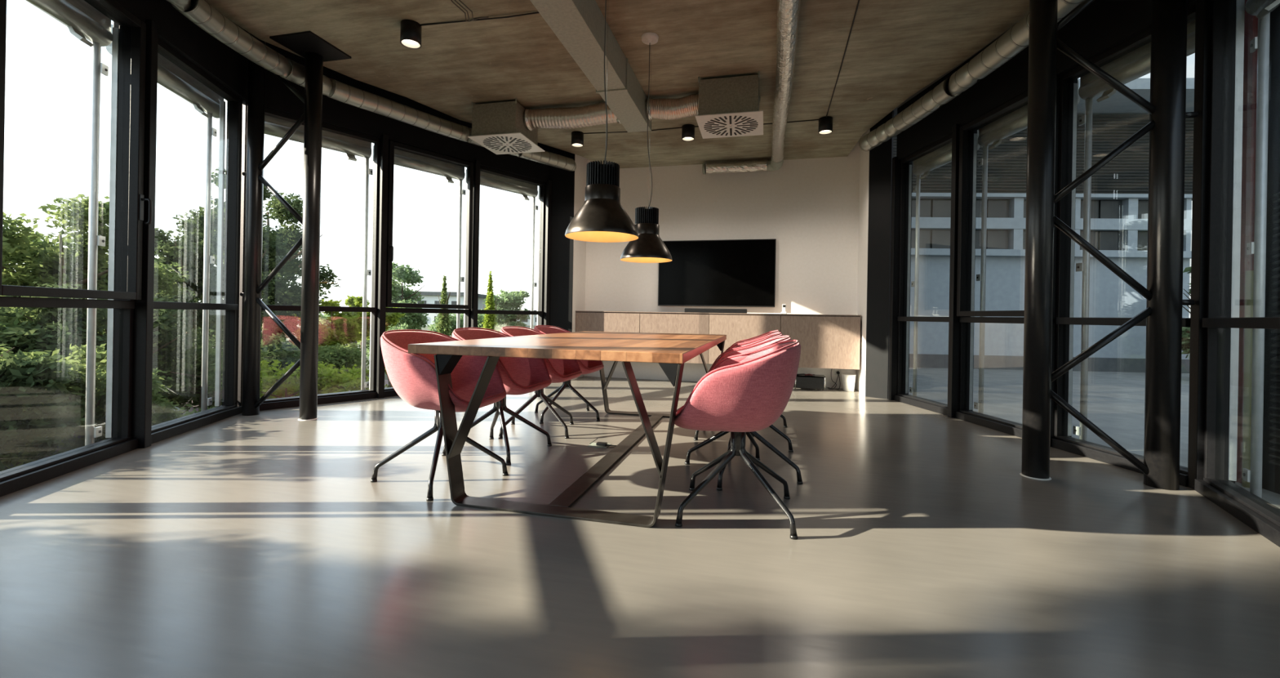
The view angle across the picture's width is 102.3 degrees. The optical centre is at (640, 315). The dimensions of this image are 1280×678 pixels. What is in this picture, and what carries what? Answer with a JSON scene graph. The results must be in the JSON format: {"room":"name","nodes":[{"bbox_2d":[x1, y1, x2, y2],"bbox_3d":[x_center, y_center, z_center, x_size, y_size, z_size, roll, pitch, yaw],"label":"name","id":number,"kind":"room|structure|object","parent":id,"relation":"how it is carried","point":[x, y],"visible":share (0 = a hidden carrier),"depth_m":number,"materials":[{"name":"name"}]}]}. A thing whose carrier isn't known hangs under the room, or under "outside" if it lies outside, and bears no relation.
{"room":"meeting room","nodes":[
{"label":"meeting room","id":0,"kind":"room"},
{"bbox_2d":[115,0,149,22],"bbox_3d":[-3.089,-2.138,2.769,0.140,0.580,1.047,1,0,-13],"label":"trim","id":1,"kind":"structure","parent":0,"point":[140,8],"depth_m":3.20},
{"bbox_2d":[0,0,151,496],"bbox_3d":[-3.084,-0.503,2.776,0.227,2.690,0.987,1,0,-13],"label":"window","id":2,"kind":"structure","parent":1,"relation":"attached to","point":[130,199],"depth_m":3.20,"materials":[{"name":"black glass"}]},
{"bbox_2d":[25,0,119,445],"bbox_3d":[-3.245,-0.338,2.750,0.150,3.055,0.947,1,0,-13],"label":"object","id":3,"kind":"object","parent":2,"relation":"attached to","point":[83,21],"visible":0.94,"depth_m":3.15,"materials":[{"name":"silver metal"}]},
{"bbox_2d":[105,24,225,411],"bbox_3d":[-3.484,-0.342,3.837,0.150,3.055,1.069,1,0,-12],"label":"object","id":4,"kind":"object","parent":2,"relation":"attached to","point":[172,77],"visible":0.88,"depth_m":4.24,"materials":[{"name":"silver metal"}]},
{"bbox_2d":[148,0,248,100],"bbox_3d":[-3.329,-2.142,3.863,0.140,0.580,1.189,1,0,-12],"label":"trim","id":5,"kind":"structure","parent":0,"point":[220,61],"depth_m":3.81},
{"bbox_2d":[237,100,247,405],"bbox_3d":[-3.491,-0.525,4.479,0.170,2.720,0.060,1,0,14],"label":"trim","id":6,"kind":"structure","parent":0,"point":[244,102],"depth_m":4.43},
{"bbox_2d":[264,42,385,137],"bbox_3d":[-3.070,-2.138,4.945,0.140,0.580,1.146,1,0,40],"label":"trim","id":7,"kind":"structure","parent":0,"point":[278,97],"depth_m":4.96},
{"bbox_2d":[374,133,388,398],"bbox_3d":[-2.730,-0.512,5.385,0.205,2.720,0.060,1,0,39],"label":"trim","id":8,"kind":"structure","parent":0,"point":[384,140],"depth_m":5.32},
{"bbox_2d":[384,89,476,162],"bbox_3d":[-2.360,-2.126,5.807,0.140,0.580,1.088,1,0,39],"label":"trim","id":9,"kind":"structure","parent":0,"point":[399,131],"depth_m":5.69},
{"bbox_2d":[476,142,549,182],"bbox_3d":[-1.657,-2.114,6.651,0.140,0.580,1.107,1,0,40],"label":"trim","id":10,"kind":"structure","parent":0,"point":[509,163],"depth_m":6.61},
{"bbox_2d":[477,164,545,324],"bbox_3d":[-1.689,-0.479,6.654,0.150,2.690,1.047,1,0,40],"label":"window","id":11,"kind":"structure","parent":10,"relation":"attached to","point":[542,193],"depth_m":7.01,"materials":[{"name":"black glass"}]},
{"bbox_2d":[480,170,540,330],"bbox_3d":[-1.774,-0.313,6.747,0.150,3.055,1.022,1,0,40],"label":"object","id":12,"kind":"object","parent":11,"relation":"attached to","point":[488,180],"visible":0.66,"depth_m":6.98,"materials":[{"name":"silver metal"}]},
{"bbox_2d":[571,154,587,379],"bbox_3d":[-0.951,-0.756,7.281,0.200,3.270,0.500,1,0,14],"label":"wall","id":13,"kind":"structure","parent":0,"point":[580,246],"depth_m":7.22,"materials":[{"name":"white paint"}]},
{"bbox_2d":[538,179,551,326],"bbox_3d":[-1.326,-0.488,7.072,0.205,2.720,0.060,1,0,40],"label":"trim","id":14,"kind":"structure","parent":13,"relation":"attached to","point":[548,202],"depth_m":7.01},
{"bbox_2d":[548,146,574,380],"bbox_3d":[-1.092,-0.759,7.048,0.361,3.270,0.050,1,0,9],"label":"trim","id":15,"kind":"structure","parent":13,"relation":"attached to","point":[562,180],"depth_m":7.02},
{"bbox_2d":[204,0,1029,168],"bbox_3d":[-0.246,-2.240,3.053,5.750,0.260,8.400,1,0,14],"label":"ceiling","id":16,"kind":"structure","parent":0,"point":[895,49],"depth_m":4.13,"materials":[{"name":"concrete"}]},
{"bbox_2d":[400,19,422,48],"bbox_3d":[-1.684,-2.063,3.780,0.142,0.142,0.142,1,0,14],"label":"ceiling spotlight","id":17,"kind":"object","parent":16,"relation":"attached to","point":[410,29],"visible":1,"depth_m":3.73,"materials":[{"name":"black plastic"}]},
{"bbox_2d":[419,11,538,26],"bbox_3d":[-1.072,-2.113,3.659,1.105,0.022,0.012,1,0,12],"label":"cable","id":18,"kind":"object","parent":16,"relation":"attached to","point":[537,12],"visible":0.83,"depth_m":3.66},
{"bbox_2d":[467,97,544,154],"bbox_3d":[-1.375,-1.950,5.349,0.575,0.357,0.575,1,0,14],"label":"air conditioning unit","id":19,"kind":"object","parent":16,"relation":"hanging from","point":[500,127],"visible":0.94,"depth_m":5.13,"materials":[{"name":"metal"}]},
{"bbox_2d":[571,130,583,146],"bbox_3d":[-0.730,-2.047,5.978,0.142,0.142,0.142,1,0,14],"label":"ceiling spotlight","id":20,"kind":"object","parent":16,"relation":"attached to","point":[577,137],"visible":1,"depth_m":5.92,"materials":[{"name":"black"}]},
{"bbox_2d":[529,0,651,132],"bbox_3d":[-0.736,-1.987,2.183,0.268,0.259,6.202,1,0,14],"label":"ceiling beam","id":21,"kind":"structure","parent":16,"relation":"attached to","point":[579,25],"depth_m":3.75,"materials":[{"name":"concrete"}]},
{"bbox_2d":[523,102,621,130],"bbox_3d":[-0.666,-1.998,5.160,1.021,0.228,0.226,1,0,14],"label":"flexible hose","id":22,"kind":"object","parent":21,"relation":"attached to","point":[594,114],"visible":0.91,"depth_m":5.10,"materials":[{"name":"metal"}]},
{"bbox_2d":[644,93,698,119],"bbox_3d":[0.325,-1.985,4.910,0.550,0.218,0.214,1,0,14],"label":"flexible hose","id":23,"kind":"object","parent":21,"relation":"attached to","point":[666,108],"visible":0.84,"depth_m":4.85,"materials":[{"name":"metal"}]},
{"bbox_2d":[564,0,638,242],"bbox_3d":[-0.193,-1.266,2.778,0.396,1.685,0.396,1,0,14],"label":"pendant lamp","id":24,"kind":"object","parent":16,"relation":"hanging from","point":[602,218],"visible":1,"depth_m":2.70,"materials":[{"name":"black metal"}]},
{"bbox_2d":[586,160,619,186],"bbox_3d":[-0.202,-0.750,2.778,0.178,0.121,0.178,1,0,14],"label":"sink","id":25,"kind":"object","parent":24,"relation":"in","point":[606,174],"depth_m":2.71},
{"bbox_2d":[620,31,672,262],"bbox_3d":[0.058,-1.262,3.891,0.396,1.685,0.396,1,0,14],"label":"pendant lamp","id":26,"kind":"object","parent":16,"relation":"hanging from","point":[649,247],"visible":0.96,"depth_m":3.81,"materials":[{"name":"black"}]},
{"bbox_2d":[635,206,658,224],"bbox_3d":[0.049,-0.746,3.891,0.178,0.121,0.178,1,0,14],"label":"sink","id":27,"kind":"object","parent":26,"relation":"in","point":[643,215],"depth_m":3.83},
{"bbox_2d":[681,124,694,141],"bbox_3d":[0.530,-2.025,5.704,0.142,0.142,0.142,1,0,14],"label":"ceiling spotlight","id":28,"kind":"object","parent":16,"relation":"attached to","point":[687,130],"visible":1,"depth_m":5.65,"materials":[{"name":"black"}]},
{"bbox_2d":[694,71,763,138],"bbox_3d":[0.832,-1.913,4.725,0.580,0.357,0.580,1,0,14],"label":"air vent","id":29,"kind":"object","parent":16,"relation":"hanging from","point":[729,107],"visible":1,"depth_m":4.50,"materials":[{"name":"metal"}]},
{"bbox_2d":[702,0,800,174],"bbox_3d":[1.014,-1.988,3.647,1.028,0.156,6.752,1,0,6],"label":"duct","id":30,"kind":"object","parent":16,"relation":"attached to","point":[788,11],"visible":1,"depth_m":4.40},
{"bbox_2d":[817,115,832,134],"bbox_3d":[1.949,-2.001,5.422,0.142,0.142,0.142,1,0,14],"label":"ceiling spotlight","id":31,"kind":"object","parent":16,"relation":"attached to","point":[825,123],"visible":1,"depth_m":5.37,"materials":[{"name":"black"}]},
{"bbox_2d":[826,0,859,116],"bbox_3d":[1.490,-2.075,3.583,0.015,0.010,3.650,1,0,14],"label":"cable","id":32,"kind":"object","parent":16,"relation":"attached to","point":[858,0],"visible":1,"depth_m":4.04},
{"bbox_2d":[858,0,1084,151],"bbox_3d":[2.237,-1.917,3.090,0.873,0.176,5.327,1,0,14],"label":"spiral duct","id":33,"kind":"object","parent":16,"relation":"attached to","point":[1015,40],"visible":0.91,"depth_m":4.06,"materials":[{"name":"metal"}]},
{"bbox_2d":[0,376,1279,677],"bbox_3d":[-0.319,1.140,3.182,6.980,0.500,8.555,1,0,14],"label":"floor","id":34,"kind":"structure","parent":0,"point":[263,544],"depth_m":1.90,"materials":[{"name":"concrete"}]},
{"bbox_2d":[106,19,158,448],"bbox_3d":[-3.233,-0.520,3.280,0.205,2.720,0.060,1,0,-12],"label":"window frame","id":35,"kind":"structure","parent":34,"relation":"on","point":[143,322],"depth_m":3.27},
{"bbox_2d":[151,38,242,443],"bbox_3d":[-3.362,-0.508,3.862,0.150,2.690,1.129,1,0,-12],"label":"window","id":36,"kind":"structure","parent":34,"relation":"on","point":[229,407],"depth_m":4.35,"materials":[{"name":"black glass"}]},
{"bbox_2d":[240,31,351,420],"bbox_3d":[-2.946,-0.785,4.194,0.985,3.260,0.400,1,0,14],"label":"lattice column","id":37,"kind":"structure","parent":34,"relation":"on","point":[316,51],"depth_m":4.26,"materials":[{"name":"black metal"}]},
{"bbox_2d":[166,0,576,171],"bbox_3d":[-2.189,-1.993,3.587,1.712,0.164,6.756,1,0,9],"label":"spiral duct","id":38,"kind":"object","parent":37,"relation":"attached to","point":[199,12],"visible":0.78,"depth_m":4.44,"materials":[{"name":"metal"}]},
{"bbox_2d":[259,106,379,410],"bbox_3d":[-3.101,-0.503,4.948,0.150,2.690,1.086,1,0,40],"label":"window","id":39,"kind":"structure","parent":34,"relation":"on","point":[286,402],"depth_m":5.20,"materials":[{"name":"black metal"}]},
{"bbox_2d":[264,115,373,390],"bbox_3d":[-3.187,-0.337,5.040,0.150,3.055,1.061,1,0,40],"label":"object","id":40,"kind":"object","parent":39,"relation":"attached to","point":[273,126],"visible":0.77,"depth_m":5.32,"materials":[{"name":"silver metal"}]},
{"bbox_2d":[384,140,473,396],"bbox_3d":[-2.362,-0.490,5.786,0.227,2.690,1.028,1,0,39],"label":"window","id":41,"kind":"structure","parent":34,"relation":"on","point":[407,307],"depth_m":5.71,"materials":[{"name":"black metal"}]},
{"bbox_2d":[394,148,466,328],"bbox_3d":[-2.478,-0.325,5.901,0.150,3.055,1.003,1,0,39],"label":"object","id":42,"kind":"object","parent":41,"relation":"attached to","point":[402,158],"visible":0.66,"depth_m":6.11,"materials":[{"name":"silver metal"}]},
{"bbox_2d":[370,328,508,500],"bbox_3d":[-1.049,0.479,2.782,0.597,0.799,0.634,1,0,25],"label":"armchair","id":43,"kind":"object","parent":34,"relation":"on","point":[413,376],"visible":0.67,"depth_m":2.70,"materials":[{"name":"pink fabric"}]},
{"bbox_2d":[470,160,480,328],"bbox_3d":[-2.040,-0.500,6.226,0.205,2.720,0.060,1,0,40],"label":"trim","id":44,"kind":"structure","parent":34,"relation":"on","point":[476,201],"depth_m":6.16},
{"bbox_2d":[441,327,551,464],"bbox_3d":[-0.903,0.481,3.366,0.585,0.799,0.637,1,0,15],"label":"armchair","id":45,"kind":"object","parent":34,"relation":"on","point":[520,375],"visible":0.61,"depth_m":3.47,"materials":[{"name":"pink fabric"}]},
{"bbox_2d":[498,325,582,438],"bbox_3d":[-0.775,0.485,3.951,0.614,0.796,0.621,1,0,13],"label":"armchair","id":46,"kind":"object","parent":34,"relation":"on","point":[559,370],"visible":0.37,"depth_m":4.00,"materials":[{"name":"pink fabric"}]},
{"bbox_2d":[408,330,726,527],"bbox_3d":[-0.181,0.522,3.517,1.330,0.740,2.505,1,0,14],"label":"conference table","id":47,"kind":"object","parent":34,"relation":"on","point":[670,351],"visible":0.9,"depth_m":2.42,"materials":[{"name":"brown wood"}]},
{"bbox_2d":[533,324,604,423],"bbox_3d":[-0.623,0.486,4.508,0.615,0.799,0.642,1,0,-7],"label":"armchair","id":48,"kind":"object","parent":34,"relation":"on","point":[587,366],"visible":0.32,"depth_m":4.49,"materials":[{"name":"pink fabric"}]},
{"bbox_2d":[674,339,800,538],"bbox_3d":[0.440,0.504,2.386,0.567,0.799,0.622,1,0,14],"label":"armchair","id":49,"kind":"object","parent":34,"relation":"on","point":[749,394],"visible":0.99,"depth_m":2.15,"materials":[{"name":"pink fabric"}]},
{"bbox_2d":[684,335,802,490],"bbox_3d":[0.562,0.506,2.972,0.611,0.799,0.640,1,0,-7],"label":"armchair","id":50,"kind":"object","parent":34,"relation":"on","point":[748,348],"visible":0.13,"depth_m":2.92,"materials":[{"name":"pink fabric"}]},
{"bbox_2d":[693,332,793,452],"bbox_3d":[0.693,0.509,3.609,0.624,0.799,0.646,1,0,-10],"label":"armchair","id":51,"kind":"object","parent":34,"relation":"on","point":[778,334],"visible":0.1,"depth_m":3.47,"materials":[{"name":"pink fabric"}]},
{"bbox_2d":[724,329,786,427],"bbox_3d":[0.842,0.511,4.246,0.620,0.799,0.644,1,0,37],"label":"armchair","id":52,"kind":"object","parent":34,"relation":"on","point":[775,331],"visible":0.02,"depth_m":4.23,"materials":[{"name":"pink fabric"}]},
{"bbox_2d":[793,374,825,391],"bbox_3d":[2.147,0.844,6.545,0.364,0.176,0.244,1,0,14],"label":"media box","id":53,"kind":"object","parent":34,"relation":"on","point":[816,381],"visible":0.81,"depth_m":6.43,"materials":[{"name":"black plastic"}]},
{"bbox_2d":[841,373,855,391],"bbox_3d":[2.606,0.835,6.445,0.172,0.210,0.172,1,0,14],"label":"bin","id":54,"kind":"object","parent":34,"relation":"on","point":[848,379],"visible":1,"depth_m":6.38,"materials":[{"name":"plastic"}]},
{"bbox_2d":[946,124,977,417],"bbox_3d":[3.000,-0.414,4.801,0.205,2.720,0.060,1,0,-4],"label":"trim","id":55,"kind":"structure","parent":34,"relation":"on","point":[953,366],"depth_m":4.77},
{"bbox_2d":[1019,0,1198,489],"bbox_3d":[2.649,-0.690,2.922,0.809,3.260,0.148,1,0,14],"label":"lattice column","id":56,"kind":"structure","parent":34,"relation":"on","point":[1166,107],"depth_m":2.88,"materials":[{"name":"black metal"}]},
{"bbox_2d":[1049,4,1195,486],"bbox_3d":[3.092,-0.397,3.299,0.150,2.690,0.883,1,0,-4],"label":"window","id":57,"kind":"structure","parent":34,"relation":"on","point":[1106,454],"depth_m":3.71,"materials":[{"name":"black metal"}]},
{"bbox_2d":[1067,19,1195,440],"bbox_3d":[3.209,-0.228,3.325,0.150,3.055,0.858,1,0,-4],"label":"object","id":58,"kind":"object","parent":57,"relation":"attached to","point":[1135,64],"visible":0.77,"depth_m":3.68,"materials":[{"name":"silver metal"}]},
{"bbox_2d":[1194,0,1279,546],"bbox_3d":[2.858,-0.401,2.354,0.150,2.690,0.943,1,0,30],"label":"window","id":59,"kind":"structure","parent":34,"relation":"on","point":[1262,516],"depth_m":2.74,"materials":[{"name":"black metal"}]},
{"bbox_2d":[1227,0,1279,497],"bbox_3d":[2.969,-0.232,2.307,0.150,3.055,0.918,1,0,30],"label":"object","id":60,"kind":"object","parent":59,"relation":"attached to","point":[1262,9],"visible":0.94,"depth_m":2.65,"materials":[{"name":"silver metal"}]},
{"bbox_2d":[583,139,859,388],"bbox_3d":[1.026,-0.723,7.163,4.100,3.270,0.200,1,0,14],"label":"wall","id":61,"kind":"structure","parent":0,"point":[810,206],"depth_m":6.92,"materials":[{"name":"white paint"}]},
{"bbox_2d":[657,238,776,306],"bbox_3d":[1.026,-0.578,7.025,1.580,0.904,0.067,1,0,14],"label":"television","id":62,"kind":"object","parent":61,"relation":"attached to","point":[731,273],"visible":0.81,"depth_m":6.98,"materials":[{"name":"black plastic"}]},
{"bbox_2d":[575,310,861,368],"bbox_3d":[0.929,0.294,6.875,3.690,0.664,0.392,1,0,14],"label":"sideboard","id":63,"kind":"object","parent":61,"relation":"attached to","point":[825,340],"visible":0.7,"depth_m":6.55,"materials":[{"name":"brown wood"}]},
{"bbox_2d":[684,307,746,313],"bbox_3d":[0.993,-0.066,6.817,0.820,0.058,0.092,1,0,14],"label":"soundbar","id":64,"kind":"object","parent":63,"relation":"on","point":[686,309],"visible":0.85,"depth_m":6.77,"materials":[{"name":"black plastic"}]},
{"bbox_2d":[855,128,870,395],"bbox_3d":[2.824,-0.692,6.301,0.200,3.270,0.630,1,0,14],"label":"wall","id":65,"kind":"structure","parent":0,"point":[864,155],"depth_m":6.27,"materials":[{"name":"white paint"}]},
{"bbox_2d":[865,110,893,399],"bbox_3d":[2.752,-0.693,5.928,0.050,3.270,0.247,1,0,-45],"label":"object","id":66,"kind":"structure","parent":65,"relation":"attached to","point":[881,156],"depth_m":5.91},
{"bbox_2d":[888,156,912,399],"bbox_3d":[2.920,-0.415,5.788,0.205,2.720,0.060,1,0,-5],"label":"trim","id":67,"kind":"structure","parent":0,"point":[896,163],"depth_m":5.75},
{"bbox_2d":[896,66,959,159],"bbox_3d":[2.990,-2.034,5.295,0.140,0.580,0.990,1,0,-5],"label":"trim","id":68,"kind":"structure","parent":0,"point":[937,125],"depth_m":5.24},
{"bbox_2d":[893,133,951,415],"bbox_3d":[2.967,-0.399,5.296,0.150,2.690,0.930,1,0,-5],"label":"window","id":69,"kind":"structure","parent":68,"relation":"attached to","point":[928,404],"depth_m":5.74,"materials":[{"name":"black metal"}]},
{"bbox_2d":[905,129,980,395],"bbox_3d":[3.085,-0.230,5.323,0.150,3.055,0.905,1,0,-5],"label":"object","id":70,"kind":"object","parent":69,"relation":"attached to","point":[942,156],"visible":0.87,"depth_m":5.70,"materials":[{"name":"silver metal"}]},
{"bbox_2d":[893,27,1010,116],"bbox_3d":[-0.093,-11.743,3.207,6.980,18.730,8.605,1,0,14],"label":"pipe","id":71,"kind":"object","parent":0,"point":[895,110],"depth_m":5.18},
{"bbox_2d":[957,32,1028,127],"bbox_3d":[3.058,-2.033,4.284,0.140,0.580,1.033,1,0,-3],"label":"trim","id":72,"kind":"structure","parent":0,"point":[1010,80],"depth_m":4.33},
{"bbox_2d":[955,90,1027,437],"bbox_3d":[3.026,-0.398,4.284,0.168,2.690,0.973,1,0,-3],"label":"window","id":73,"kind":"structure","parent":72,"relation":"attached to","point":[965,184],"depth_m":4.70,"materials":[{"name":"black metal"}]},
{"bbox_2d":[968,80,1079,413],"bbox_3d":[3.153,-0.229,4.308,0.150,3.055,0.948,1,0,-3],"label":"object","id":74,"kind":"object","parent":73,"relation":"attached to","point":[1016,121],"visible":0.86,"depth_m":4.71,"materials":[{"name":"silver metal"}]},
{"bbox_2d":[1050,75,1077,437],"bbox_3d":[3.054,-0.413,3.769,0.205,2.720,0.060,1,0,-3],"label":"trim","id":75,"kind":"structure","parent":0,"point":[1058,77],"depth_m":3.74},
{"bbox_2d":[1056,0,1196,75],"bbox_3d":[3.115,-2.032,3.299,0.140,0.580,0.942,1,0,-4],"label":"trim","id":76,"kind":"structure","parent":0,"point":[1103,25],"depth_m":3.39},
{"bbox_2d":[1187,0,1235,488],"bbox_3d":[3.130,-0.411,2.804,0.170,2.720,0.061,1,0,14],"label":"window frame","id":77,"kind":"structure","parent":0,"point":[1203,7],"depth_m":2.80,"materials":[{"name":"metal"}]},
{"label":"outside","id":78,"kind":"structure","parent":0,"visible":0},
{"bbox_2d":[212,314,1189,379],"bbox_3d":[-0.027,1.595,0.000,300.000,0.200,300.000,1,0,14],"label":"ground","id":79,"kind":"structure","parent":78,"point":[297,325],"depth_m":26.00,"materials":[{"name":"green plant"}]},
{"bbox_2d":[0,346,85,471],"bbox_3d":[-4.617,0.848,3.250,1.450,1.239,1.256,1,0,-11],"label":"shrub","id":80,"kind":"object","parent":79,"relation":"on","point":[23,379],"visible":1,"depth_m":3.53,"materials":[{"name":"green plant"}]},
{"bbox_2d":[0,343,106,470],"bbox_3d":[-4.877,0.823,3.660,1.283,1.278,1.577,1,0,16],"label":"shrub","id":81,"kind":"object","parent":79,"relation":"on","point":[11,456],"visible":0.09,"depth_m":3.90,"materials":[{"name":"green plant"}]},
{"bbox_2d":[1,352,106,465],"bbox_3d":[-5.049,0.871,4.206,1.638,1.177,1.427,1,0,-42],"label":"shrub","id":82,"kind":"object","parent":79,"relation":"on","point":[99,412],"visible":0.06,"depth_m":4.12,"materials":[{"name":"green plant"}]},
{"bbox_2d":[153,218,223,340],"bbox_3d":[-8.223,-0.195,9.365,1.693,3.202,1.701,1,0,14],"label":"tree","id":83,"kind":"object","parent":79,"relation":"on","point":[180,251],"visible":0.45,"depth_m":9.08,"materials":[{"name":"green plant"}]},
{"bbox_2d":[172,167,295,343],"bbox_3d":[-8.068,-0.711,10.242,2.114,4.241,1.800,1,0,-29],"label":"tree","id":84,"kind":"object","parent":79,"relation":"on","point":[273,249],"visible":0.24,"depth_m":10.09,"materials":[{"name":"green plant"}]},
{"bbox_2d":[182,190,342,339],"bbox_3d":[-8.917,-0.806,12.126,3.039,4.401,3.619,1,0,-21],"label":"tree","id":85,"kind":"object","parent":79,"relation":"on","point":[293,296],"visible":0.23,"depth_m":12.23,"materials":[{"name":"green plant"}]},
{"bbox_2d":[186,379,389,413],"bbox_3d":[-4.957,1.401,7.674,8.067,0.020,6.972,1,0,-14],"label":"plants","id":86,"kind":"object","parent":79,"relation":"on","point":[386,381],"depth_m":7.81,"materials":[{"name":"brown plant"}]},
{"bbox_2d":[1,226,83,287],"bbox_3d":[-8.992,0.051,7.226,2.072,2.684,2.598,1,0,-29],"label":"tree","id":87,"kind":"object","parent":86,"relation":"on","point":[36,270],"visible":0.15,"depth_m":6.85,"materials":[{"name":"green plant"}]},
{"bbox_2d":[0,295,106,370],"bbox_3d":[-6.569,0.600,5.034,2.323,1.668,1.917,1,0,35],"label":"shrub","id":88,"kind":"object","parent":86,"relation":"on","point":[61,340],"visible":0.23,"depth_m":5.03,"materials":[{"name":"green plant"}]},
{"bbox_2d":[0,294,182,364],"bbox_3d":[-6.868,0.602,5.431,2.252,1.652,2.585,1,0,14],"label":"shrub","id":89,"kind":"object","parent":86,"relation":"on","point":[16,321],"visible":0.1,"depth_m":5.28,"materials":[{"name":"green plant"}]},
{"bbox_2d":[15,343,172,463],"bbox_3d":[-4.564,0.844,4.315,1.234,1.247,0.988,1,0,28],"label":"shrub","id":90,"kind":"object","parent":86,"relation":"on","point":[73,388],"visible":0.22,"depth_m":4.13,"materials":[{"name":"green plant"}]},
{"bbox_2d":[0,193,194,337],"bbox_3d":[-7.786,-0.140,6.995,2.413,3.107,2.378,1,0,-31],"label":"tree","id":91,"kind":"object","parent":86,"relation":"on","point":[14,246],"visible":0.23,"depth_m":7.00,"materials":[{"name":"green plant"}]},
{"bbox_2d":[0,281,213,400],"bbox_3d":[-6.109,0.540,5.725,2.076,1.802,1.601,1,0,-38],"label":"shrub","id":92,"kind":"object","parent":86,"relation":"on","point":[162,322],"visible":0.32,"depth_m":5.83,"materials":[{"name":"green plant"}]},
{"bbox_2d":[151,397,216,425],"bbox_3d":[-4.416,1.113,4.818,1.107,0.715,0.908,1,0,14],"label":"shrub","id":93,"kind":"object","parent":86,"relation":"on","point":[169,406],"visible":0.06,"depth_m":4.59,"materials":[{"name":"green plant"}]},
{"bbox_2d":[152,342,284,410],"bbox_3d":[-5.817,0.877,6.821,1.814,1.138,1.685,1,0,-19],"label":"shrub","id":94,"kind":"object","parent":86,"relation":"on","point":[186,375],"visible":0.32,"depth_m":6.62,"materials":[{"name":"green plant"}]},
{"bbox_2d":[176,324,321,384],"bbox_3d":[-6.733,0.785,8.762,2.646,1.290,1.861,1,0,11],"label":"shrub","id":95,"kind":"object","parent":86,"relation":"on","point":[274,343],"visible":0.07,"depth_m":8.45,"materials":[{"name":"green plant"}]},
{"bbox_2d":[259,359,356,399],"bbox_3d":[-4.338,1.001,6.329,1.269,0.940,1.064,1,0,14],"label":"shrub","id":96,"kind":"object","parent":86,"relation":"on","point":[267,381],"visible":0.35,"depth_m":6.24,"materials":[{"name":"green plant"}]},
{"bbox_2d":[275,340,369,386],"bbox_3d":[-6.686,1.009,10.122,2.177,1.165,2.916,1,0,3],"label":"shrub","id":97,"kind":"object","parent":86,"relation":"on","point":[340,355],"visible":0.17,"depth_m":10.26,"materials":[{"name":"green plant"}]},
{"bbox_2d":[317,360,369,393],"bbox_3d":[-4.078,1.032,6.773,1.167,0.888,0.998,1,0,14],"label":"shrub","id":98,"kind":"object","parent":86,"relation":"on","point":[357,383],"visible":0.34,"depth_m":6.64,"materials":[{"name":"green plant"}]},
{"bbox_2d":[292,298,362,358],"bbox_3d":[-7.276,0.515,11.955,1.542,1.814,1.626,1,0,-15],"label":"tree","id":99,"kind":"object","parent":79,"relation":"on","point":[344,325],"visible":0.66,"depth_m":11.72,"materials":[{"name":"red plant"}]},
{"bbox_2d":[343,294,405,358],"bbox_3d":[-7.441,0.431,14.020,1.760,1.976,1.534,1,0,38],"label":"tree","id":100,"kind":"object","parent":79,"relation":"on","point":[353,301],"visible":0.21,"depth_m":13.82,"materials":[{"name":"green plant"}]},
{"bbox_2d":[356,323,417,358],"bbox_3d":[-7.298,0.836,15.337,3.150,1.271,2.116,1,0,41],"label":"shrub","id":101,"kind":"object","parent":79,"relation":"on","point":[367,347],"visible":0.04,"depth_m":15.32,"materials":[{"name":"green plant"}]},
{"bbox_2d":[388,261,428,331],"bbox_3d":[-10.178,-0.447,21.709,3.163,3.639,2.238,1,0,44],"label":"tree","id":102,"kind":"object","parent":79,"relation":"on","point":[414,320],"visible":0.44,"depth_m":21.50,"materials":[{"name":"green plant"}]},
{"bbox_2d":[399,291,487,325],"bbox_3d":[-23.417,-0.755,59.238,9.600,3.700,8.600,1,0,0],"label":"building","id":103,"kind":"structure","parent":79,"relation":"on","point":[429,297],"depth_m":55.24,"materials":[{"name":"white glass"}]},
{"bbox_2d":[435,274,451,336],"bbox_3d":[-7.111,-0.061,18.704,0.725,2.972,0.694,1,0,14],"label":"columnar tree","id":104,"kind":"object","parent":79,"relation":"on","point":[442,327],"visible":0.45,"depth_m":18.62,"materials":[{"name":"green plant"}]},
{"bbox_2d":[426,308,496,336],"bbox_3d":[-10.046,0.632,30.638,3.811,2.110,4.797,1,0,14],"label":"tree","id":105,"kind":"object","parent":79,"relation":"on","point":[453,318],"visible":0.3,"depth_m":29.48,"materials":[{"name":"green plant"}]},
{"bbox_2d":[481,271,497,332],"bbox_3d":[-5.606,-0.131,19.182,0.757,3.164,0.736,1,0,29],"label":"columnar tree","id":106,"kind":"object","parent":79,"relation":"on","point":[489,322],"visible":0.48,"depth_m":19.12,"materials":[{"name":"green plant"}]},
{"bbox_2d":[482,288,529,331],"bbox_3d":[-6.460,0.054,24.996,2.075,2.764,2.575,1,0,26],"label":"tree","id":107,"kind":"object","parent":79,"relation":"on","point":[510,300],"visible":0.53,"depth_m":24.78,"materials":[{"name":"green plant"}]},
{"bbox_2d":[908,367,1279,507],"bbox_3d":[15.462,1.745,4.482,32.000,0.030,28.000,1,0,14],"label":"paving","id":108,"kind":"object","parent":79,"relation":"on","point":[1115,399],"depth_m":9.86,"materials":[{"name":"concrete"}]},
{"bbox_2d":[893,77,1194,373],"bbox_3d":[11.413,-2.460,18.175,12.742,8.300,7.600,1,0,3],"label":"office building","id":109,"kind":"structure","parent":108,"relation":"on","point":[1119,197],"depth_m":15.97,"materials":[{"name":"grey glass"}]},
{"bbox_2d":[1235,0,1279,493],"bbox_3d":[5.124,-1.193,3.549,2.150,5.550,3.800,1,0,14],"label":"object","id":110,"kind":"object","parent":108,"relation":"on","point":[1271,412],"visible":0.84,"depth_m":4.66,"materials":[{"name":"metal"}]},
{"bbox_2d":[1181,266,1191,357],"bbox_3d":[14.948,0.101,13.221,2.158,3.403,2.002,1,0,-15],"label":"tree","id":111,"kind":"object","parent":79,"relation":"on","point":[1185,330],"visible":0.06,"depth_m":13.41,"materials":[{"name":"green plant"}]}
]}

